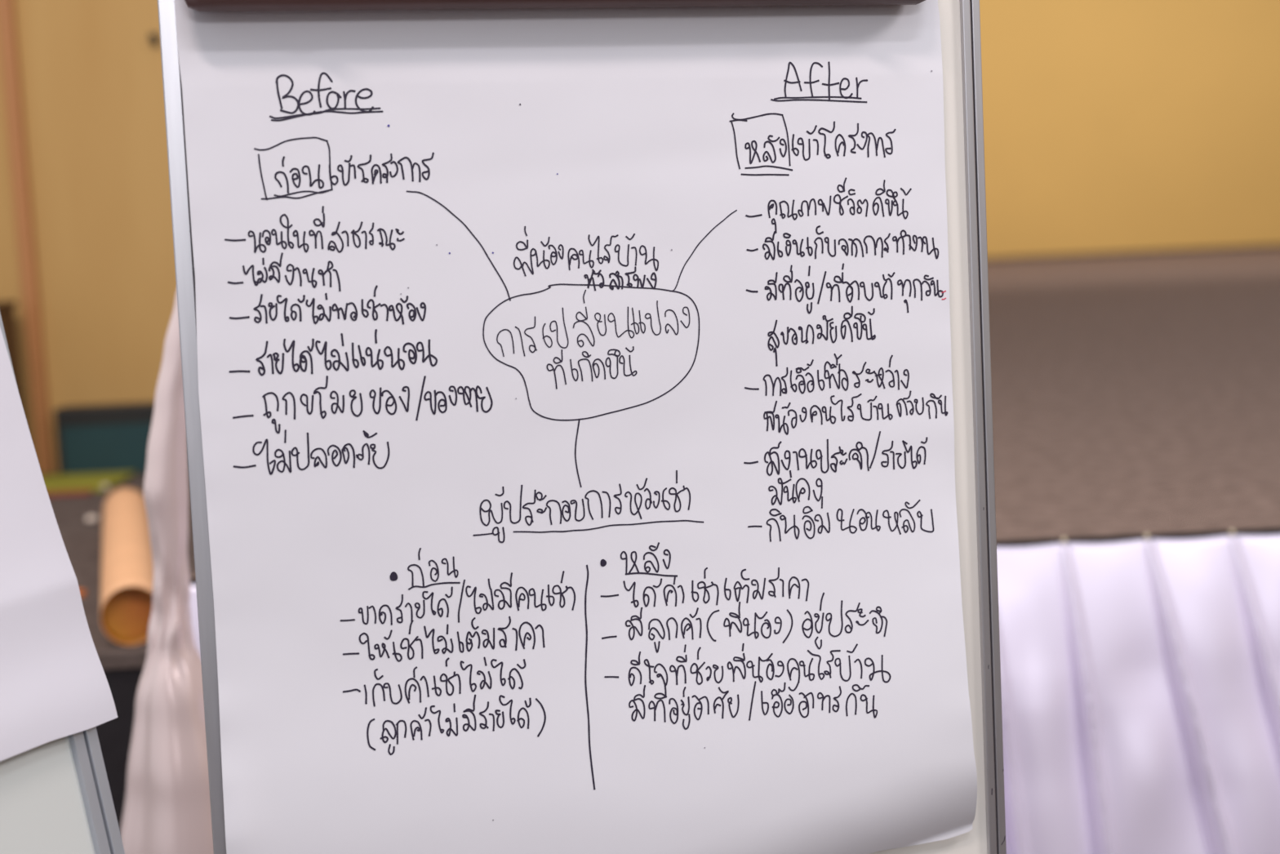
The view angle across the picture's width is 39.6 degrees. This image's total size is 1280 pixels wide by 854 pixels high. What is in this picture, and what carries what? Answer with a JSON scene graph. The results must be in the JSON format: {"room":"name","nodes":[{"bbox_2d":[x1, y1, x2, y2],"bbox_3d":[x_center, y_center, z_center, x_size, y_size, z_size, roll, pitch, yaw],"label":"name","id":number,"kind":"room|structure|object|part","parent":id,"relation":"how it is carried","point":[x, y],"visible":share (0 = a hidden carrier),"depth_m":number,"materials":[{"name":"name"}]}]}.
{"room":"conference room","nodes":[
{"label":"conference room","id":0,"kind":"room"},
{"bbox_2d":[0,0,176,472],"bbox_3d":[-2.833,-1.283,5.206,4.458,4.000,0.150,-3,7,0],"label":"wall","id":1,"kind":"structure","parent":0,"point":[91,72],"depth_m":5.21,"materials":[{"name":"beige paint"}]},
{"bbox_2d":[0,0,54,474],"bbox_3d":[-1.840,-1.382,5.109,0.043,3.071,0.030,-3,7,0],"label":"trim","id":2,"kind":"structure","parent":1,"relation":"attached to","point":[8,40],"depth_m":5.20,"materials":[{"name":"brown wood"}]},
{"bbox_2d":[148,32,159,46],"bbox_3d":[-1.406,-1.120,5.134,0.020,0.036,0.050,-3,7,0],"label":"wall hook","id":3,"kind":"object","parent":1,"relation":"attached to","point":[153,37],"visible":1,"depth_m":5.15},
{"bbox_3d":[-1.406,-1.123,5.156,0.020,0.036,0.006,-3,7,0],"label":"plate","id":4,"kind":"part","parent":3,"relation":"part of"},
{"bbox_2d":[979,0,1279,259],"bbox_3d":[3.984,-3.229,14.101,9.742,5.000,0.150,-3,7,0],"label":"wall","id":5,"kind":"structure","parent":0,"point":[1110,126],"depth_m":14.13,"materials":[{"name":"yellow paint"}]},
{"bbox_2d":[987,244,1279,261],"bbox_3d":[4.069,-1.400,14.246,9.742,0.030,0.020,-3,7,0],"label":"baseboard","id":6,"kind":"structure","parent":5,"relation":"attached to","point":[1274,246],"depth_m":14.23,"materials":[{"name":"brown"}]},
{"bbox_3d":[2.051,1.052,1.302,14.000,0.100,26.296,-3,7,0],"label":"floor","id":7,"kind":"structure","parent":0,"visible":0},
{"bbox_2d":[0,312,124,853],"bbox_3d":[-0.764,0.356,1.246,0.541,1.544,0.660,2,8,31],"label":"whiteboard","id":8,"kind":"object","parent":7,"relation":"on","point":[55,796],"visible":0.4,"depth_m":1.39,"materials":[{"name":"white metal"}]},
{"bbox_2d":[0,327,117,760],"bbox_3d":[-0.663,-0.053,1.145,0.142,0.676,0.658,2,8,31],"label":"blank sheet","id":9,"kind":"object","parent":8,"relation":"hanging from","point":[54,685],"visible":1,"depth_m":1.39,"materials":[{"name":"white paper"}]},
{"bbox_2d":[42,472,195,830],"bbox_3d":[-2.861,0.590,4.207,4.190,0.540,2.296,-3,7,0],"label":"table","id":10,"kind":"object","parent":7,"relation":"on","point":[122,665],"depth_m":3.22,"materials":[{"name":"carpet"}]},
{"bbox_2d":[0,300,22,405],"bbox_3d":[-2.018,-0.086,5.095,0.430,0.521,0.229,-3,7,0],"label":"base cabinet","id":11,"kind":"object","parent":10,"relation":"on","point":[6,308],"visible":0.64,"depth_m":5.14,"materials":[{"name":"brown wood"}]},
{"bbox_3d":[-1.108,0.328,3.517,0.025,0.011,0.025,-3,7,0],"label":"bottle cap","id":12,"kind":"part","parent":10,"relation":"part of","materials":[{"name":"plastic"}]},
{"bbox_2d":[42,471,135,497],"bbox_3d":[-1.704,0.167,5.013,0.466,0.012,0.358,-3,7,0],"label":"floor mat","id":13,"kind":"object","parent":10,"relation":"on","point":[71,484],"visible":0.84,"depth_m":5.01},
{"bbox_2d":[85,515,97,522],"bbox_3d":[-1.349,0.227,4.375,0.030,0.018,0.028,-5,8,-19],"label":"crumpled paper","id":14,"kind":"object","parent":10,"relation":"on","point":[91,518],"visible":1,"depth_m":4.37,"materials":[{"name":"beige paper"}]},
{"bbox_2d":[53,401,154,474],"bbox_3d":[-1.430,0.030,5.243,0.551,0.200,0.106,-3,7,0],"label":"storage box","id":15,"kind":"object","parent":10,"relation":"on","point":[113,437],"visible":0.48,"depth_m":5.20,"materials":[{"name":"teal plastic"}]},
{"bbox_3d":[-1.434,-0.063,5.231,0.551,0.012,0.106,-3,7,0],"label":"lid","id":16,"kind":"part","parent":15,"relation":"part of","materials":[{"name":"black plastic"}]},
{"bbox_2d":[101,484,110,488],"bbox_3d":[-1.477,0.166,4.907,0.026,0.017,0.030,-3,7,0],"label":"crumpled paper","id":17,"kind":"object","parent":10,"relation":"on","point":[106,486],"visible":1,"depth_m":4.90,"materials":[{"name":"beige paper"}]},
{"bbox_2d":[99,487,153,645],"bbox_3d":[-1.049,0.260,3.646,0.106,0.105,1.218,-5,7,-16],"label":"paper roll","id":18,"kind":"object","parent":10,"relation":"on","point":[126,558],"visible":0.77,"depth_m":3.25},
{"bbox_2d":[120,293,213,853],"bbox_3d":[-0.634,0.351,2.335,0.236,1.272,0.227,3,9,39],"label":"drape","id":19,"kind":"object","parent":7,"relation":"on","point":[166,810],"visible":0.64,"depth_m":2.29,"materials":[{"name":"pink fabric"}]},
{"bbox_2d":[157,0,1006,853],"bbox_3d":[-0.045,0.298,1.692,0.720,1.478,0.506,-4,7,-13],"label":"whiteboard","id":20,"kind":"object","parent":7,"relation":"on","point":[959,20],"visible":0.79,"depth_m":1.57,"materials":[{"name":"metal"}]},
{"bbox_3d":[-0.354,0.144,1.457,0.017,1.020,0.024,-4,4,-13],"label":"frame rail","id":21,"kind":"part","parent":20,"relation":"part of","materials":[{"name":"metal"}]},
{"bbox_2d":[174,0,977,853],"bbox_3d":[-0.035,0.004,1.496,0.658,0.807,0.063,-4,7,-13],"label":"sheet","id":22,"kind":"object","parent":20,"relation":"attached to","point":[575,386],"visible":0.99,"depth_m":1.50,"materials":[{"name":"white paper"}]},
{"bbox_3d":[0.310,0.101,1.610,0.017,1.020,0.024,-4,4,-13],"label":"frame rail","id":23,"kind":"part","parent":20,"relation":"part of","materials":[{"name":"metal"}]},
{"bbox_2d":[190,248,1279,585],"bbox_3d":[4.084,-0.352,8.667,9.768,0.650,11.308,-3,7,0],"label":"stage platform","id":24,"kind":"object","parent":7,"relation":"on","point":[1134,396],"visible":0.12,"depth_m":4.95,"materials":[{"name":"carpet"}]},
{"bbox_2d":[189,534,1279,853],"bbox_3d":[4.088,0.368,2.990,9.690,0.646,0.133,-3,7,0],"label":"tablecloth","id":25,"kind":"object","parent":24,"relation":"hanging from","point":[1140,678],"visible":0.33,"depth_m":2.99,"materials":[{"name":"white fabric"}]},
{"bbox_2d":[1061,537,1066,544],"bbox_3d":[0.718,0.200,3.008,0.010,0.027,0.010,-3,7,0],"label":"pin","id":26,"kind":"object","parent":25,"relation":"attached to","point":[1064,540],"visible":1,"depth_m":3.00,"materials":[{"name":"silver"}]},
{"bbox_2d":[1143,533,1149,540],"bbox_3d":[0.858,0.193,3.008,0.010,0.027,0.010,-3,7,0],"label":"pin","id":27,"kind":"object","parent":25,"relation":"attached to","point":[1146,535],"visible":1,"depth_m":3.00,"materials":[{"name":"silver"}]},
{"bbox_2d":[1229,528,1235,536],"bbox_3d":[1.002,0.186,3.008,0.010,0.027,0.010,-3,7,0],"label":"pin","id":28,"kind":"object","parent":25,"relation":"attached to","point":[1232,531],"visible":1,"depth_m":3.00,"materials":[{"name":"silver metal"}]}
]}

